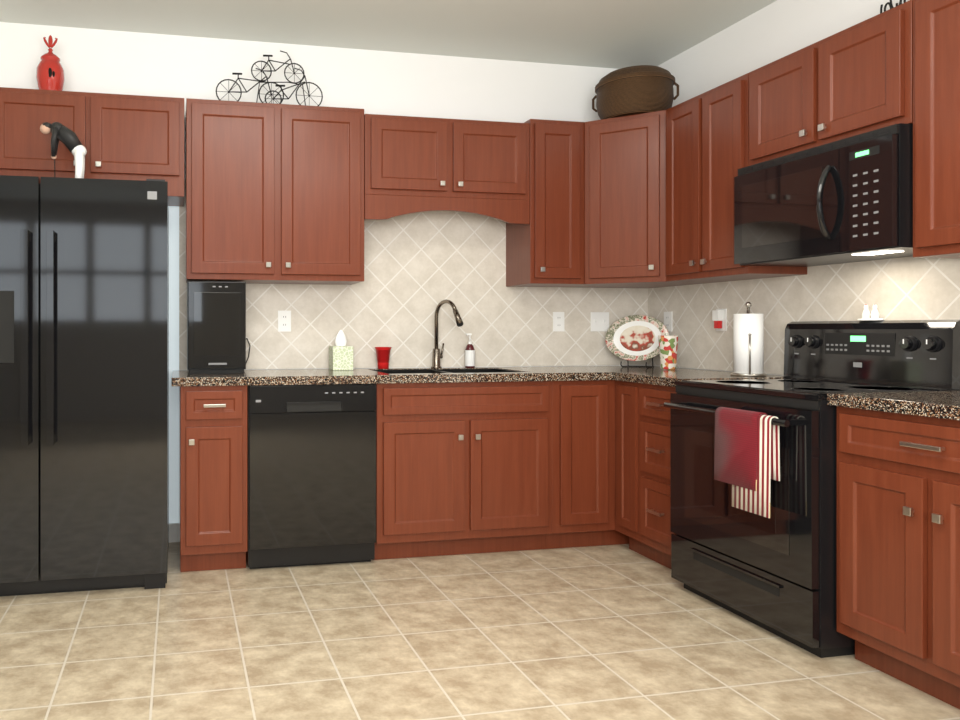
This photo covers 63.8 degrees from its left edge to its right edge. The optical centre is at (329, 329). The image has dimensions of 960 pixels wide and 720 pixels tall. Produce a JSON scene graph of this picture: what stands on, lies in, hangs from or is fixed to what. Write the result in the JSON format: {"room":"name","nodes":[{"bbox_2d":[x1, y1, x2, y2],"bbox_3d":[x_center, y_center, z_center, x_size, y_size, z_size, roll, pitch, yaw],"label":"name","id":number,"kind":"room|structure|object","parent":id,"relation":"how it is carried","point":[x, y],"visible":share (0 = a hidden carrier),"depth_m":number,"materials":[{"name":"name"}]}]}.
{"room":"kitchen","nodes":[
{"label":"kitchen","id":0,"kind":"room"},
{"bbox_2d":[0,22,630,522],"bbox_3d":[-0.803,-0.220,4.082,5.800,2.720,0.100,0,0,-11],"label":"wall","id":1,"kind":"structure","parent":0,"point":[364,80],"depth_m":4.17,"materials":[{"name":"white paint"}]},
{"bbox_2d":[0,87,187,206],"bbox_3d":[-1.198,-0.905,3.779,0.914,0.490,0.332,0,0,-11],"label":"upper cabinet","id":2,"kind":"object","parent":1,"relation":"attached to","point":[124,137],"depth_m":3.64,"materials":[{"name":"brown wood"}]},
{"bbox_2d":[36,35,63,90],"bbox_3d":[-1.381,-1.304,3.710,0.132,0.306,0.132,0,0,-11],"label":"urn","id":3,"kind":"object","parent":2,"relation":"on","point":[50,73],"visible":0.85,"depth_m":3.67,"materials":[{"name":"red ceramic"}]},
{"bbox_2d":[168,206,178,522],"bbox_3d":[-1.682,0.115,3.852,1.785,1.850,0.002,0,0,-11],"label":"strip","id":4,"kind":"object","parent":1,"relation":"attached to","point":[173,363],"visible":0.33,"depth_m":4.02,"materials":[{"name":"white"}]},
{"bbox_2d":[169,523,179,542],"bbox_3d":[-1.673,1.090,3.846,1.800,0.100,0.013,0,0,-11],"label":"baseboard","id":5,"kind":"structure","parent":1,"relation":"attached to","point":[174,532],"depth_m":4.01,"materials":[{"name":"white"}]},
{"bbox_2d":[186,98,367,284],"bbox_3d":[-0.293,-0.700,3.961,0.911,0.900,0.332,0,0,-11],"label":"upper cabinet","id":6,"kind":"object","parent":1,"relation":"attached to","point":[286,194],"depth_m":3.81,"materials":[{"name":"brown wood"}]},
{"bbox_2d":[216,50,322,105],"bbox_3d":[-0.314,-1.314,3.925,0.561,0.326,0.140,0,0,-11],"label":"bicycles","id":7,"kind":"object","parent":6,"relation":"on","point":[300,82],"visible":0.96,"depth_m":3.92,"materials":[{"name":"black metal"}]},
{"bbox_2d":[179,179,647,369],"bbox_3d":[0.573,-0.296,4.304,2.814,1.028,0.001,0,0,-11],"label":"backsplash","id":8,"kind":"structure","parent":1,"relation":"attached to","point":[419,267],"depth_m":4.30,"materials":[{"name":"tile"}]},
{"bbox_2d":[278,311,290,331],"bbox_3d":[-0.247,-0.045,4.135,0.072,0.116,0.007,0,0,-11],"label":"electrical outlet","id":9,"kind":"object","parent":8,"relation":"attached to","point":[284,321],"visible":1,"depth_m":4.13,"materials":[{"name":"white plastic"}]},
{"bbox_2d":[553,312,563,330],"bbox_3d":[1.365,-0.045,4.460,0.072,0.116,0.007,0,0,-11],"label":"electrical outlet","id":10,"kind":"object","parent":8,"relation":"attached to","point":[558,321],"visible":1,"depth_m":4.46,"materials":[{"name":"white plastic"}]},
{"bbox_2d":[591,312,608,330],"bbox_3d":[1.631,-0.045,4.510,0.120,0.116,0.014,0,0,-11],"label":"outlet","id":11,"kind":"object","parent":8,"relation":"attached to","point":[599,321],"visible":0.94,"depth_m":4.51,"materials":[{"name":"white plastic"}]},
{"bbox_2d":[368,114,535,210],"bbox_3d":[0.612,-0.915,4.144,0.927,0.420,0.332,0,0,-11],"label":"upper cabinet","id":12,"kind":"object","parent":1,"relation":"attached to","point":[418,163],"depth_m":3.99,"materials":[{"name":"brown wood"}]},
{"bbox_2d":[504,119,583,286],"bbox_3d":[1.227,-0.700,4.268,0.322,0.900,0.332,0,0,-11],"label":"upper cabinet","id":13,"kind":"object","parent":1,"relation":"attached to","point":[545,237],"depth_m":4.12,"materials":[{"name":"brown wood"}]},
{"bbox_2d":[563,110,715,287],"bbox_3d":[1.712,-0.700,4.225,0.607,0.900,0.607,0,0,-11],"label":"upper cabinet","id":14,"kind":"object","parent":1,"relation":"attached to","point":[624,201],"visible":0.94,"depth_m":4.03,"materials":[{"name":"brown wood"}]},
{"bbox_2d":[592,65,678,119],"bbox_3d":[1.678,-1.288,4.123,0.410,0.274,0.410,0,0,-11],"label":"wicker basket","id":15,"kind":"object","parent":14,"relation":"on","point":[632,90],"visible":0.88,"depth_m":3.97,"materials":[{"name":"brown wicker"}]},
{"bbox_2d":[0,0,776,68],"bbox_3d":[-0.081,-1.630,0.504,5.800,0.100,7.400,0,0,-11],"label":"ceiling","id":16,"kind":"structure","parent":0,"point":[617,34],"depth_m":3.86,"materials":[{"name":"white paint"}]},
{"bbox_2d":[0,542,959,719],"bbox_3d":[-0.081,1.190,0.504,5.800,0.100,7.400,0,0,-11],"label":"floor","id":17,"kind":"structure","parent":0,"point":[616,632],"depth_m":2.65,"materials":[{"name":"tile"}]},
{"bbox_2d":[0,175,168,596],"bbox_3d":[-1.218,0.245,3.501,0.915,1.790,0.815,0,0,-11],"label":"refrigerator","id":18,"kind":"object","parent":17,"relation":"on","point":[84,384],"visible":1,"depth_m":3.18,"materials":[{"name":"black metal"}]},
{"bbox_2d":[40,122,86,177],"bbox_3d":[-1.208,-0.797,3.419,0.212,0.292,0.088,0,0,-11],"label":"figurine","id":19,"kind":"object","parent":18,"relation":"on","point":[68,138],"visible":0.83,"depth_m":3.39,"materials":[{"name":"black"}]},
{"bbox_2d":[180,385,247,571],"bbox_3d":[-0.590,0.700,3.756,0.309,0.880,0.618,0,0,-11],"label":"base cabinet","id":20,"kind":"object","parent":17,"relation":"on","point":[213,419],"depth_m":3.46,"materials":[{"name":"brown wood"}]},
{"bbox_2d":[246,384,375,568],"bbox_3d":[-0.130,0.702,3.832,0.614,0.877,0.616,0,0,-11],"label":"dishwasher","id":21,"kind":"object","parent":17,"relation":"on","point":[311,474],"visible":0.98,"depth_m":3.54,"materials":[{"name":"black metal"}]},
{"bbox_2d":[374,381,559,559],"bbox_3d":[0.625,0.700,4.001,0.921,0.880,0.618,0,0,-11],"label":"base cabinet","id":22,"kind":"object","parent":17,"relation":"on","point":[473,467],"depth_m":3.71,"materials":[{"name":"brown wood"}]},
{"bbox_2d":[171,365,688,386],"bbox_3d":[0.614,0.240,3.987,2.840,0.040,0.626,0,0,-11],"label":"countertop","id":23,"kind":"structure","parent":22,"relation":"on","point":[539,373],"depth_m":3.71,"materials":[{"name":"stone"}]},
{"bbox_2d":[187,281,245,373],"bbox_3d":[-0.581,-0.008,3.830,0.285,0.455,0.321,0,0,-11],"label":"cooler","id":24,"kind":"object","parent":23,"relation":"on","point":[216,327],"visible":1,"depth_m":3.67,"materials":[{"name":"black plastic"}]},
{"bbox_2d":[246,338,250,362],"bbox_3d":[-0.447,0.131,4.026,0.052,0.168,0.096,0,0,-11],"label":"cord","id":25,"kind":"object","parent":24,"relation":"attached to","point":[249,350],"visible":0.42,"depth_m":4.05,"materials":[{"name":"black plastic"}]},
{"bbox_2d":[329,330,352,369],"bbox_3d":[0.063,0.111,4.063,0.112,0.218,0.112,0,0,-11],"label":"tissue box","id":26,"kind":"object","parent":23,"relation":"on","point":[340,355],"visible":1,"depth_m":4.01,"materials":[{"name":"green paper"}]},
{"bbox_2d":[375,347,391,368],"bbox_3d":[0.300,0.159,4.177,0.098,0.120,0.098,0,0,-11],"label":"cup","id":27,"kind":"object","parent":23,"relation":"on","point":[383,355],"visible":0.96,"depth_m":4.15,"materials":[{"name":"red plastic"}]},
{"bbox_2d":[431,299,462,367],"bbox_3d":[0.652,0.026,4.166,0.116,0.386,0.240,0,0,-11],"label":"faucet","id":28,"kind":"object","parent":23,"relation":"on","point":[437,355],"visible":1,"depth_m":4.23,"materials":[{"name":"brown metal"}]},
{"bbox_2d":[465,333,474,367],"bbox_3d":[0.804,0.121,4.284,0.056,0.196,0.055,0,0,-11],"label":"soap bottle","id":29,"kind":"object","parent":23,"relation":"on","point":[469,356],"visible":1,"depth_m":4.26,"materials":[{"name":"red plastic"}]},
{"bbox_2d":[620,358,653,367],"bbox_3d":[1.778,0.132,4.327,0.146,0.173,0.137,0,0,41],"label":"stand","id":30,"kind":"object","parent":23,"relation":"on","point":[638,366],"visible":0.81,"depth_m":4.34,"materials":[{"name":"black metal"}]},
{"bbox_2d":[605,315,668,360],"bbox_3d":[1.768,0.049,4.315,0.227,0.268,0.286,0,0,-11],"label":"decorative platter","id":31,"kind":"object","parent":30,"relation":"on","point":[632,338],"visible":0.9,"depth_m":4.33,"materials":[{"name":"white ceramic"}]},
{"bbox_2d":[658,336,678,369],"bbox_3d":[1.849,0.127,4.086,0.104,0.185,0.104,0,0,-11],"label":"floral vase","id":32,"kind":"object","parent":23,"relation":"on","point":[668,346],"visible":1,"depth_m":4.05,"materials":[{"name":"ceramic"}]},
{"bbox_2d":[560,380,628,547],"bbox_3d":[1.544,0.700,4.186,0.954,0.880,0.618,0,0,-11],"label":"base cabinet","id":33,"kind":"object","parent":17,"relation":"on","point":[587,407],"depth_m":3.84,"materials":[{"name":"brown wood"}]},
{"bbox_2d":[615,380,676,568],"bbox_3d":[1.806,0.700,3.661,0.647,0.880,0.549,0,0,-11],"label":"base cabinet","id":34,"kind":"object","parent":17,"relation":"on","point":[642,467],"visible":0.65,"depth_m":3.62,"materials":[{"name":"brown wood"}]},
{"bbox_2d":[607,369,783,386],"bbox_3d":[1.802,0.240,3.635,0.650,0.040,0.506,0,0,-11],"label":"countertop","id":35,"kind":"structure","parent":34,"relation":"on","point":[660,377],"depth_m":3.65,"materials":[{"name":"stone"}]},
{"bbox_2d":[730,302,766,376],"bbox_3d":[1.987,0.045,3.553,0.150,0.349,0.150,0,0,-11],"label":"paper towel holder","id":36,"kind":"object","parent":35,"relation":"on","point":[748,343],"visible":1,"depth_m":3.50,"materials":[{"name":"white paper"}]},
{"bbox_2d":[664,320,959,657],"bbox_3d":[1.866,0.552,2.998,0.752,1.175,0.760,0,0,-11],"label":"stove","id":37,"kind":"object","parent":17,"relation":"on","point":[753,495],"visible":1,"depth_m":2.82,"materials":[{"name":"black metal"}]},
{"bbox_2d":[857,304,884,320],"bbox_3d":[2.200,-0.069,3.045,0.068,0.067,0.109,0,0,-11],"label":"salt","id":38,"kind":"object","parent":37,"relation":"on","point":[874,314],"visible":1,"depth_m":3.03,"materials":[{"name":"white ceramic"}]},
{"bbox_2d":[837,406,959,708],"bbox_3d":[2.079,0.700,2.303,0.647,0.880,0.673,0,0,-11],"label":"base cabinet","id":39,"kind":"object","parent":17,"relation":"on","point":[898,546],"visible":0.98,"depth_m":2.34,"materials":[{"name":"brown wood"}]},
{"bbox_2d":[827,391,959,419],"bbox_3d":[2.086,0.240,2.291,0.625,0.040,0.706,0,0,-11],"label":"countertop","id":40,"kind":"structure","parent":39,"relation":"on","point":[941,404],"depth_m":2.38,"materials":[{"name":"stone"}]},
{"bbox_2d":[650,0,908,375],"bbox_3d":[2.713,-0.220,1.067,0.100,2.720,7.200,0,0,-11],"label":"wall","id":41,"kind":"structure","parent":0,"point":[772,32],"depth_m":3.70,"materials":[{"name":"white paint"}]},
{"bbox_2d":[666,76,806,281],"bbox_3d":[1.964,-0.700,3.671,0.332,0.900,0.575,0,0,-11],"label":"upper cabinet","id":42,"kind":"object","parent":41,"relation":"attached to","point":[704,131],"depth_m":3.61,"materials":[{"name":"brown wood"}]},
{"bbox_2d":[648,256,959,374],"bbox_3d":[2.240,-0.296,3.139,0.001,1.028,2.949,0,0,-11],"label":"backsplash","id":43,"kind":"structure","parent":41,"relation":"attached to","point":[910,288],"depth_m":3.46,"materials":[{"name":"tile"}]},
{"bbox_2d":[664,312,671,331],"bbox_3d":[1.984,-0.045,4.389,0.007,0.116,0.072,0,0,-11],"label":"electrical outlet","id":44,"kind":"object","parent":43,"relation":"attached to","point":[668,320],"visible":0.92,"depth_m":4.38,"materials":[{"name":"white plastic"}]},
{"bbox_2d":[712,309,726,330],"bbox_3d":[2.054,-0.050,3.954,0.040,0.116,0.072,0,0,-11],"label":"outlet","id":45,"kind":"object","parent":43,"relation":"attached to","point":[719,317],"visible":1,"depth_m":3.94,"materials":[{"name":"white plastic"}]},
{"bbox_2d":[742,2,905,167],"bbox_3d":[2.097,-0.935,3.013,0.332,0.430,0.761,0,0,-11],"label":"upper cabinet","id":46,"kind":"object","parent":41,"relation":"attached to","point":[900,63],"depth_m":2.92,"materials":[{"name":"brown wood"}]},
{"bbox_2d":[734,123,912,266],"bbox_3d":[2.040,-0.499,3.001,0.448,0.434,0.758,0,0,-11],"label":"microwave","id":47,"kind":"object","parent":46,"relation":"attached to","point":[848,200],"visible":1,"depth_m":2.85,"materials":[{"name":"black metal"}]},
{"bbox_2d":[880,0,905,12],"bbox_3d":[2.150,-1.217,2.794,0.120,0.132,0.210,0,0,-11],"label":"decor","id":48,"kind":"object","parent":46,"relation":"on","point":[890,4],"visible":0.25,"depth_m":2.85,"materials":[{"name":"black metal"}]},
{"bbox_2d":[906,0,959,257],"bbox_3d":[2.211,-0.700,2.449,0.332,0.900,0.383,0,0,-11],"label":"upper cabinet","id":49,"kind":"object","parent":41,"relation":"attached to","point":[932,26],"depth_m":2.52,"materials":[{"name":"brown wood"}]}
]}

